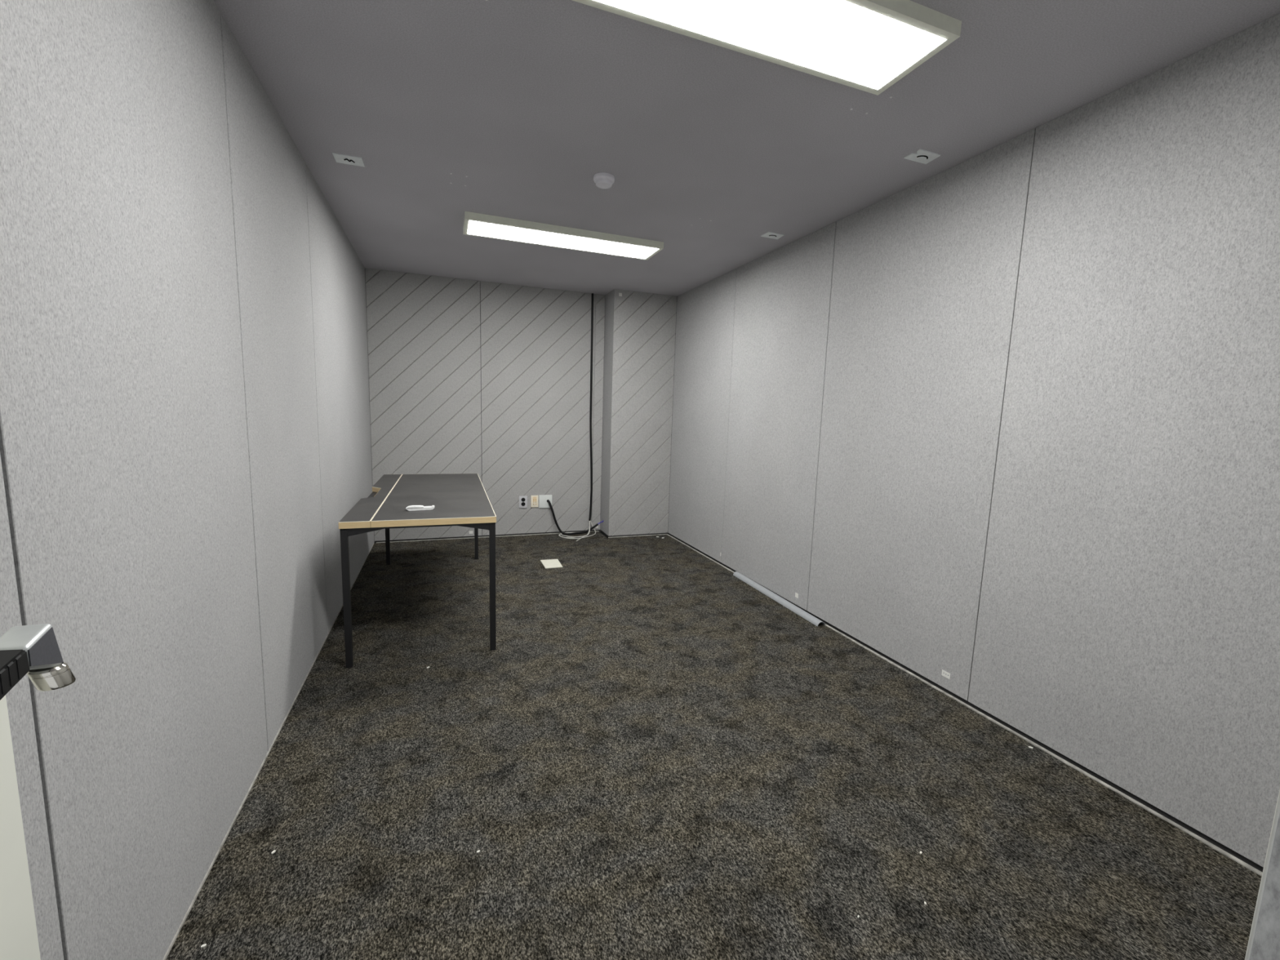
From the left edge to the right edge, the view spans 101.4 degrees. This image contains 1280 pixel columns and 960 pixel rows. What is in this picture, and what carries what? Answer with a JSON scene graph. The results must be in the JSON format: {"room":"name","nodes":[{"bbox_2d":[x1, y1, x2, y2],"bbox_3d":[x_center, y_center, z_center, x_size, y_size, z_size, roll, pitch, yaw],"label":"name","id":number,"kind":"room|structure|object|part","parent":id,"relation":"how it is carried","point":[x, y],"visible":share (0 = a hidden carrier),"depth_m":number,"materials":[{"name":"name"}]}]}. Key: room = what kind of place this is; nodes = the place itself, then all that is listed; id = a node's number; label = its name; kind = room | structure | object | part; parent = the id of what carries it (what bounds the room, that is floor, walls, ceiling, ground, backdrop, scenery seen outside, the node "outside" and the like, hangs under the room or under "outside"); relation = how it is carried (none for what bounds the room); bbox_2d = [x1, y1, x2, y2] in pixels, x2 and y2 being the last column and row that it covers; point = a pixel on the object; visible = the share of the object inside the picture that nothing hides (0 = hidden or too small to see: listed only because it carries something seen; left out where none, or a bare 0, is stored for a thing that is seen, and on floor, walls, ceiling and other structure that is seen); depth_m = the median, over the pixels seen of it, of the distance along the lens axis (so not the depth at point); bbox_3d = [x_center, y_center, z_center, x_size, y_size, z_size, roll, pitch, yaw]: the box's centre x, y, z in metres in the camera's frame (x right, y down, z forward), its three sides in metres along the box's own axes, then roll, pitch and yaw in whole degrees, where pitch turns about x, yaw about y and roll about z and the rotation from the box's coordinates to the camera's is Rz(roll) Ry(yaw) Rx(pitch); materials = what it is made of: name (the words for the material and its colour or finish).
{"room":"empty office room","nodes":[
{"label":"empty office room","id":0,"kind":"room"},
{"bbox_2d":[0,0,374,959],"bbox_3d":[-1.666,-0.300,2.418,0.100,2.630,5.803,-1,8,-20],"label":"wall","id":1,"kind":"structure","parent":0,"point":[185,446],"depth_m":1.27,"materials":[{"name":"grey fabric"}]},
{"bbox_3d":[-0.837,-0.014,0.338,0.012,2.612,1.049,-1,8,-20],"label":"panel","id":2,"kind":"part","parent":1,"relation":"part of","materials":[{"name":"grey fabric"}]},
{"bbox_2d":[162,543,373,959],"bbox_3d":[-1.653,0.988,2.589,0.004,0.017,5.533,-1,8,-20],"label":"baseboard","id":3,"kind":"structure","parent":1,"relation":"attached to","point":[271,746],"depth_m":1.70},
{"bbox_3d":[-1.613,-0.305,2.401,0.012,2.612,1.130,-1,8,-20],"label":"panel","id":4,"kind":"part","parent":1,"relation":"part of","materials":[{"name":"grey fabric"}]},
{"bbox_3d":[-2.208,-0.528,3.982,0.012,2.612,2.263,-1,8,-20],"label":"panel","id":5,"kind":"part","parent":1,"relation":"part of","materials":[{"name":"grey fabric"}]},
{"bbox_2d":[364,267,604,542],"bbox_3d":[-1.193,-0.698,5.613,3.236,2.630,0.100,-1,8,-20],"label":"wall","id":6,"kind":"structure","parent":0,"point":[488,380],"depth_m":5.40,"materials":[{"name":"grey fabric"}]},
{"bbox_2d":[376,530,598,542],"bbox_3d":[-1.539,0.603,5.576,2.281,0.006,0.028,-1,8,-20],"label":"baseboard","id":7,"kind":"structure","parent":6,"relation":"attached to","point":[593,531],"depth_m":5.49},
{"bbox_2d":[519,495,527,508],"bbox_3d":[-1.263,0.238,5.659,0.086,0.132,0.011,-1,8,-20],"label":"power outlet","id":8,"kind":"object","parent":6,"relation":"attached to","point":[522,500],"visible":1,"depth_m":5.66,"materials":[{"name":"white plastic"}]},
{"bbox_2d":[530,495,537,507],"bbox_3d":[-1.147,0.233,5.701,0.079,0.131,0.011,-1,8,-20],"label":"outlet","id":9,"kind":"object","parent":6,"relation":"attached to","point":[534,499],"visible":1,"depth_m":5.70,"materials":[{"name":"beige plastic"}]},
{"bbox_2d":[538,494,551,507],"bbox_3d":[-1.036,0.235,5.742,0.142,0.143,0.014,-1,8,-20],"label":"blank plate","id":10,"kind":"object","parent":6,"relation":"attached to","point":[543,499],"visible":0.95,"depth_m":5.73,"materials":[{"name":"white plastic"}]},
{"bbox_2d":[546,500,603,534],"bbox_3d":[-0.707,0.411,5.806,0.632,0.377,0.110,0,8,-16],"label":"cable","id":11,"kind":"object","parent":10,"relation":"hanging from","point":[548,501],"visible":1,"depth_m":5.75,"materials":[{"name":"black rubber"}]},
{"bbox_2d":[600,288,676,537],"bbox_3d":[0.016,-0.691,5.849,0.805,2.630,0.333,-1,8,-20],"label":"wall column","id":12,"kind":"structure","parent":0,"point":[640,330],"depth_m":5.67,"materials":[{"name":"grey fabric"}]},
{"bbox_3d":[-0.430,0.507,5.966,0.012,0.137,0.118,-1,8,-20],"label":"panel","id":13,"kind":"part","parent":12,"relation":"part of","materials":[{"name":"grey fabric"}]},
{"bbox_3d":[-0.357,-0.700,5.714,0.012,2.600,0.321,-1,8,-20],"label":"panel","id":14,"kind":"part","parent":12,"relation":"part of","materials":[{"name":"grey fabric"}]},
{"bbox_2d":[165,531,1262,959],"bbox_3d":[-0.135,1.044,2.862,3.236,0.088,6.400,-1,8,-20],"label":"floor","id":15,"kind":"structure","parent":0,"point":[654,755],"depth_m":1.84,"materials":[{"name":"carpet"}]},
{"bbox_2d":[338,473,496,667],"bbox_3d":[-1.491,0.458,3.703,0.779,0.772,1.977,-1,8,-20],"label":"desk","id":16,"kind":"object","parent":15,"relation":"on","point":[461,500],"visible":1,"depth_m":2.96,"materials":[{"name":"grey laminate"}]},
{"bbox_3d":[-1.502,0.607,2.685,0.031,0.738,0.031,-1,8,-20],"label":"leg","id":17,"kind":"part","parent":16,"relation":"part of","materials":[{"name":"black metal"}]},
{"bbox_3d":[-1.770,0.081,3.548,0.160,0.002,1.971,-1,8,-20],"label":"edge trim","id":18,"kind":"part","parent":16,"relation":"part of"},
{"bbox_3d":[-1.812,0.122,3.517,0.031,0.010,1.857,-1,8,-20],"label":"rail","id":19,"kind":"part","parent":16,"relation":"part of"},
{"bbox_3d":[-2.145,0.359,4.443,0.031,0.738,0.031,-1,8,-20],"label":"leg","id":20,"kind":"part","parent":16,"relation":"part of","materials":[{"name":"black metal"}]},
{"bbox_3d":[-1.152,0.241,2.761,0.752,0.010,0.031,-1,8,-20],"label":"rail","id":21,"kind":"part","parent":16,"relation":"part of","materials":[{"name":"beige wood"}]},
{"bbox_2d":[405,505,434,511],"bbox_3d":[-1.248,0.158,2.976,0.150,0.024,0.044,-1,8,-20],"label":"remote control","id":22,"kind":"object","parent":16,"relation":"on","point":[412,508],"visible":1,"depth_m":2.96,"materials":[{"name":"white plastic"}]},
{"bbox_3d":[-1.412,0.076,3.678,0.636,0.002,1.976,-1,8,-20],"label":"edge trim","id":23,"kind":"part","parent":16,"relation":"part of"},
{"bbox_3d":[-1.467,0.349,4.689,0.031,0.738,0.031,-1,8,-20],"label":"leg","id":24,"kind":"part","parent":16,"relation":"part of","materials":[{"name":"black metal"}]},
{"bbox_3d":[-0.825,0.596,2.931,0.031,0.738,0.031,-1,8,-20],"label":"leg","id":25,"kind":"part","parent":16,"relation":"part of","materials":[{"name":"black metal"}]},
{"bbox_2d":[540,559,562,568],"bbox_3d":[-0.785,0.744,4.654,0.158,0.007,0.254,-1,8,-20],"label":"cover plate","id":26,"kind":"object","parent":15,"relation":"on","point":[549,563],"visible":1,"depth_m":4.64,"materials":[{"name":"beige plastic"}]},
{"bbox_2d":[608,533,666,537],"bbox_3d":[-0.021,0.621,5.809,0.685,0.006,0.026,-1,8,-20],"label":"baseboard","id":27,"kind":"structure","parent":15,"relation":"on","point":[658,534],"depth_m":5.80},
{"bbox_2d":[733,571,825,626],"bbox_3d":[1.013,0.875,3.979,0.063,0.029,1.127,-1,8,-19],"label":"cover","id":28,"kind":"object","parent":15,"relation":"on","point":[799,611],"visible":1,"depth_m":3.86,"materials":[{"name":"grey plastic"}]},
{"bbox_2d":[213,0,1279,296],"bbox_3d":[-0.156,-1.667,2.794,3.236,0.083,5.803,-1,8,-20],"label":"ceiling","id":29,"kind":"structure","parent":0,"point":[450,108],"depth_m":2.21,"materials":[{"name":"paint"}]},
{"bbox_2d":[332,152,364,167],"bbox_3d":[-1.507,-1.654,2.711,0.135,0.010,0.107,-1,8,-20],"label":"cover plate","id":30,"kind":"object","parent":29,"relation":"attached to","point":[341,158],"visible":1,"depth_m":2.70,"materials":[{"name":"white plastic"}]},
{"bbox_2d":[462,211,663,260],"bbox_3d":[-0.536,-1.745,3.781,1.394,0.045,0.340,-1,8,-20],"label":"ceiling light","id":31,"kind":"object","parent":29,"relation":"attached to","point":[477,224],"visible":1,"depth_m":3.71,"materials":[{"name":"white plastic"}]},
{"bbox_2d":[558,293,595,541],"bbox_3d":[-0.650,-0.689,5.609,0.326,2.612,0.481,6,8,27],"label":"cable","id":32,"kind":"object","parent":29,"relation":"hanging from","point":[592,301],"visible":0.96,"depth_m":5.76,"materials":[{"name":"black plastic"}]},
{"bbox_2d":[593,172,614,188],"bbox_3d":[-0.195,-1.611,2.826,0.114,0.044,0.114,-1,8,-20],"label":"smoke detector","id":33,"kind":"object","parent":29,"relation":"attached to","point":[602,180],"visible":1,"depth_m":2.79,"materials":[{"name":"plastic"}]},
{"bbox_2d":[572,0,961,95],"bbox_3d":[0.299,-1.431,1.562,1.394,0.045,0.337,-1,8,-20],"label":"ceiling light","id":34,"kind":"object","parent":29,"relation":"attached to","point":[868,46],"visible":1,"depth_m":1.64,"materials":[{"name":"white plastic"}]},
{"bbox_2d":[760,231,783,239],"bbox_3d":[0.925,-1.699,3.645,0.142,0.009,0.096,-1,8,-20],"label":"cover plate","id":35,"kind":"object","parent":29,"relation":"attached to","point":[769,234],"visible":1,"depth_m":3.63,"materials":[{"name":"white plastic"}]},
{"bbox_2d":[903,148,940,164],"bbox_3d":[1.347,-1.537,2.493,0.142,0.009,0.091,-1,8,-20],"label":"cover plate","id":36,"kind":"object","parent":29,"relation":"attached to","point":[922,156],"visible":1,"depth_m":2.49,"materials":[{"name":"white plastic"}]},
{"bbox_2d":[667,13,1279,872],"bbox_3d":[1.271,-0.350,3.516,0.100,2.630,5.803,-1,8,-20],"label":"wall","id":37,"kind":"structure","parent":0,"point":[1006,423],"depth_m":2.17,"materials":[{"name":"grey fabric"}]},
{"bbox_3d":[0.578,-0.608,5.231,0.012,2.600,1.228,-1,8,-20],"label":"panel","id":38,"kind":"part","parent":37,"relation":"part of","materials":[{"name":"grey fabric"}]},
{"bbox_3d":[1.007,-0.448,4.092,0.012,2.600,1.220,-1,8,-20],"label":"panel","id":39,"kind":"part","parent":37,"relation":"part of","materials":[{"name":"grey fabric"}]},
{"bbox_3d":[1.434,-0.287,2.958,0.012,2.600,1.212,-1,8,-20],"label":"panel","id":40,"kind":"part","parent":37,"relation":"part of","materials":[{"name":"grey fabric"}]},
{"bbox_2d":[941,669,950,679],"bbox_3d":[1.557,0.990,2.665,0.002,0.030,0.047,-1,8,-20],"label":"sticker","id":41,"kind":"object","parent":37,"relation":"attached to","point":[944,673],"visible":1,"depth_m":2.67,"materials":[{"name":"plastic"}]},
{"bbox_2d":[666,533,1262,875],"bbox_3d":[1.218,0.957,3.508,0.019,0.006,5.242,-1,8,-20],"label":"baseboard","id":42,"kind":"structure","parent":37,"relation":"attached to","point":[1206,842],"depth_m":2.12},
{"bbox_3d":[1.858,-0.128,1.829,0.012,2.600,1.214,-1,8,-20],"label":"panel","id":43,"kind":"part","parent":37,"relation":"part of","materials":[{"name":"grey fabric"}]},
{"bbox_2d":[1249,813,1279,959],"bbox_3d":[0.794,0.047,0.331,3.236,2.630,0.120,-1,8,-20],"label":"wall","id":44,"kind":"structure","parent":0,"point":[1266,942],"depth_m":0.20,"materials":[{"name":"grey fabric"}]},
{"bbox_2d":[0,623,75,959],"bbox_3d":[-0.664,0.241,0.308,0.122,2.100,0.800,-1,8,-20],"label":"door","id":45,"kind":"structure","parent":44,"relation":"in","point":[33,650],"depth_m":0.68,"materials":[{"name":"beige paint"}]},
{"bbox_3d":[-0.761,0.216,0.648,0.040,0.065,0.063,-1,8,-20],"label":"handle","id":46,"kind":"part","parent":45,"relation":"part of","materials":[{"name":"silver metal"}]},
{"bbox_3d":[-0.742,0.215,0.654,0.002,0.053,0.054,-1,8,-20],"label":"plate","id":47,"kind":"part","parent":45,"relation":"part of","materials":[{"name":"grey metal"}]},
{"bbox_2d":[1244,789,1279,959],"bbox_3d":[0.236,0.271,0.216,0.004,2.120,0.001,-1,8,-20],"label":"trim","id":48,"kind":"structure","parent":44,"relation":"attached to","point":[1277,813],"depth_m":0.20,"materials":[{"name":"grey metal"}]}
]}

